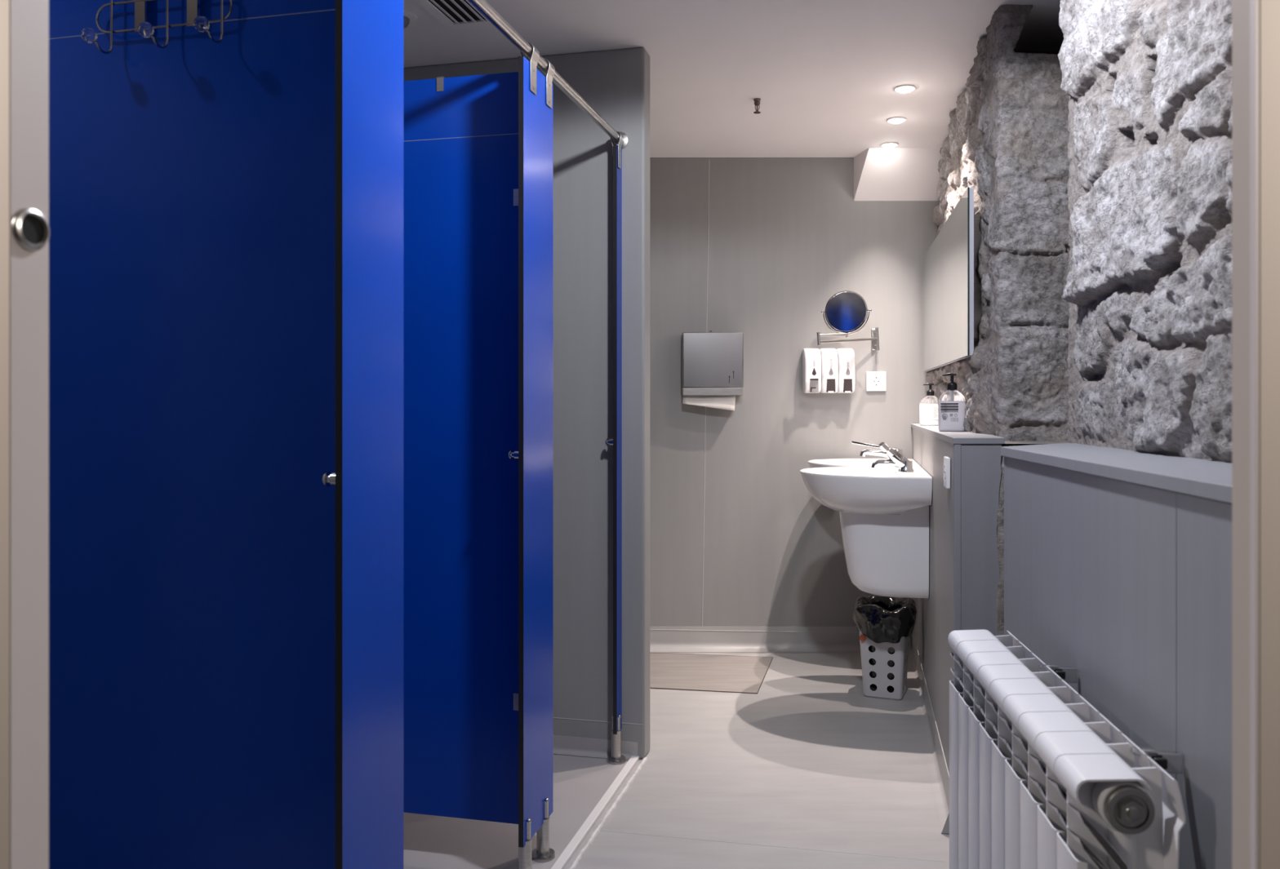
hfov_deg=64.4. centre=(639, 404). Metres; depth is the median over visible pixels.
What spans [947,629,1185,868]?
radiator
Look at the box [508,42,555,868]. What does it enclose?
pilaster
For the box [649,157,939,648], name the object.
wall
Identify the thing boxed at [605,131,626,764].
pilaster
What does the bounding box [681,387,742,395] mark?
tray
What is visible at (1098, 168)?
wall
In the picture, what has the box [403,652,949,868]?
floor
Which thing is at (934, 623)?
wall
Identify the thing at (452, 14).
ceiling vent
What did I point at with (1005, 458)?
trim
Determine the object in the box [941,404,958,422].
print
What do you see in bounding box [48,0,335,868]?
door
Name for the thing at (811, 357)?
soap dispenser
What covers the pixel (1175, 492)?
trim
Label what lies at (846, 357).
soap dispenser
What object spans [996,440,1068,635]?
wall
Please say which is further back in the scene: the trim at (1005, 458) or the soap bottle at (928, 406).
the soap bottle at (928, 406)
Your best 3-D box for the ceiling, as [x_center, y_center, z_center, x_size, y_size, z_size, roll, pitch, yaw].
[0.000,-1.140,2.700,3.800,0.060,3.920,0,0,0]
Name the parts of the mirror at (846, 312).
elbow post, short arm, long arm, wall plate, pivot post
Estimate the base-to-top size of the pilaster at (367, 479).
1.935 m
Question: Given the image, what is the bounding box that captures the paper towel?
[682,395,735,410]
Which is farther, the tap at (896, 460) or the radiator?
the tap at (896, 460)
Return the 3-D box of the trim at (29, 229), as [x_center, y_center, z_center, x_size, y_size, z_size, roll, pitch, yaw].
[-0.461,0.070,0.756,0.028,2.060,0.033,0,0,0]
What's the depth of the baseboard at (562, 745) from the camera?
3.19 m
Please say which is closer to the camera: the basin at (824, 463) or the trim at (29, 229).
the trim at (29, 229)
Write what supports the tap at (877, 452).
on the basin at (824, 463)
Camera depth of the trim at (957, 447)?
2.59 m
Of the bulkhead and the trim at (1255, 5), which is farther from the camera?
the bulkhead
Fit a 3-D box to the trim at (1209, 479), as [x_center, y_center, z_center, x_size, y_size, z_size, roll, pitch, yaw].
[0.768,0.093,1.511,0.337,0.018,1.492,0,0,2]
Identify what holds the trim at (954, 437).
on the wall at (934, 623)
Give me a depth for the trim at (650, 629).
4.56 m
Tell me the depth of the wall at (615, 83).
3.19 m
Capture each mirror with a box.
[817,290,879,350]
[923,186,982,371]
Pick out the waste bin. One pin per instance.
(885, 625)
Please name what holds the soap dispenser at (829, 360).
attached to the wall at (787, 235)
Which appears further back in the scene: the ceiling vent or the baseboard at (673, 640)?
the baseboard at (673, 640)
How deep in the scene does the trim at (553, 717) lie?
3.19 m
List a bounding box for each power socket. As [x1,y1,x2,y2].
[866,371,885,391]
[943,456,950,488]
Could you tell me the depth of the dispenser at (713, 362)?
4.46 m
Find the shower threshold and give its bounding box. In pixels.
[551,755,647,868]
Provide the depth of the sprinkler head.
3.68 m
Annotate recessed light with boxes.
[880,142,898,148]
[886,116,906,124]
[893,84,915,93]
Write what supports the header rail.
attached to the wall at (615, 83)
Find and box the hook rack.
[80,0,232,53]
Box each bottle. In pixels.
[919,382,938,426]
[938,373,965,431]
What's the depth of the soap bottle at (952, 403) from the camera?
3.20 m
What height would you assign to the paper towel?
0.069 m
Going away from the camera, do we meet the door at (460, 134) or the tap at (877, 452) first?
the door at (460, 134)
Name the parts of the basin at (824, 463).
bowl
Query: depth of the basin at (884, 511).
3.49 m
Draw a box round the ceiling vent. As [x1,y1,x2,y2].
[414,0,493,29]
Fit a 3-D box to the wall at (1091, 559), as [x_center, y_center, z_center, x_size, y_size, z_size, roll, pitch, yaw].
[0.764,0.601,1.433,0.300,0.998,1.342,0,0,3]
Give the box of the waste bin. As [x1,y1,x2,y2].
[852,594,916,700]
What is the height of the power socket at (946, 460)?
0.082 m
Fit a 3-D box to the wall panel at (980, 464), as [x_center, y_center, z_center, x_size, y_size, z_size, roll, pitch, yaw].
[0.873,0.600,2.599,0.108,1.000,0.006,0,0,0]
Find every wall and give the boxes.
[0,0,1279,868]
[403,47,649,759]
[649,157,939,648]
[911,427,1002,773]
[926,0,1231,462]
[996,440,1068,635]
[1006,457,1231,868]
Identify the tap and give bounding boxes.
[851,440,902,457]
[871,442,913,472]
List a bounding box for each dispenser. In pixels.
[681,330,743,395]
[802,348,821,393]
[819,348,838,393]
[835,348,854,393]
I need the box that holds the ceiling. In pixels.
[403,0,1063,157]
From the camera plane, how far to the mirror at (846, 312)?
4.40 m
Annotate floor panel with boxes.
[649,653,773,693]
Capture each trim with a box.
[9,0,49,868]
[553,717,643,724]
[649,629,857,633]
[702,164,709,626]
[911,423,1004,444]
[953,444,960,631]
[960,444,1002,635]
[1000,443,1231,503]
[1004,457,1006,635]
[1175,492,1176,780]
[1249,0,1260,868]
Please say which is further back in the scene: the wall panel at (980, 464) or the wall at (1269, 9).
the wall panel at (980, 464)
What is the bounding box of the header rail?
[467,0,628,149]
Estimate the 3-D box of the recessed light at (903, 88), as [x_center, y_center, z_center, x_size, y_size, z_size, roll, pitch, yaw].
[0.928,-1.103,3.560,0.075,0.014,0.075,0,0,0]
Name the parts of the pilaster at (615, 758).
panel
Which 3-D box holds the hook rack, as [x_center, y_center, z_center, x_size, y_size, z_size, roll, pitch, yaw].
[-0.809,-0.709,1.699,0.269,0.229,0.089,0,0,14]
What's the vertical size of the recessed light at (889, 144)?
0.014 m
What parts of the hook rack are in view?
crystal knob, crystal knob, wire frame, crystal knob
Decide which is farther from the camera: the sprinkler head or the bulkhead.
the bulkhead
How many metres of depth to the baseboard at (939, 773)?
3.24 m
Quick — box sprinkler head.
[753,97,760,114]
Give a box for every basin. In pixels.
[800,442,932,598]
[807,440,920,468]
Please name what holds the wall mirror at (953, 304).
attached to the wall at (1098, 168)
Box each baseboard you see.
[553,735,638,760]
[649,626,911,652]
[907,631,949,834]
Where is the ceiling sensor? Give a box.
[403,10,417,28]
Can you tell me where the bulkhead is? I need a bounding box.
[853,147,941,200]
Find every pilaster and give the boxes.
[322,0,403,868]
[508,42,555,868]
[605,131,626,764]
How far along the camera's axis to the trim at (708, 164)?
4.56 m
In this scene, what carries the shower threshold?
on the floor
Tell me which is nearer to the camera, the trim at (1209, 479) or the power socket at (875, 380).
the trim at (1209, 479)
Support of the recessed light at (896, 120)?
in the ceiling
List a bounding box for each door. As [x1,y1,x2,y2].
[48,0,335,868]
[403,71,518,824]

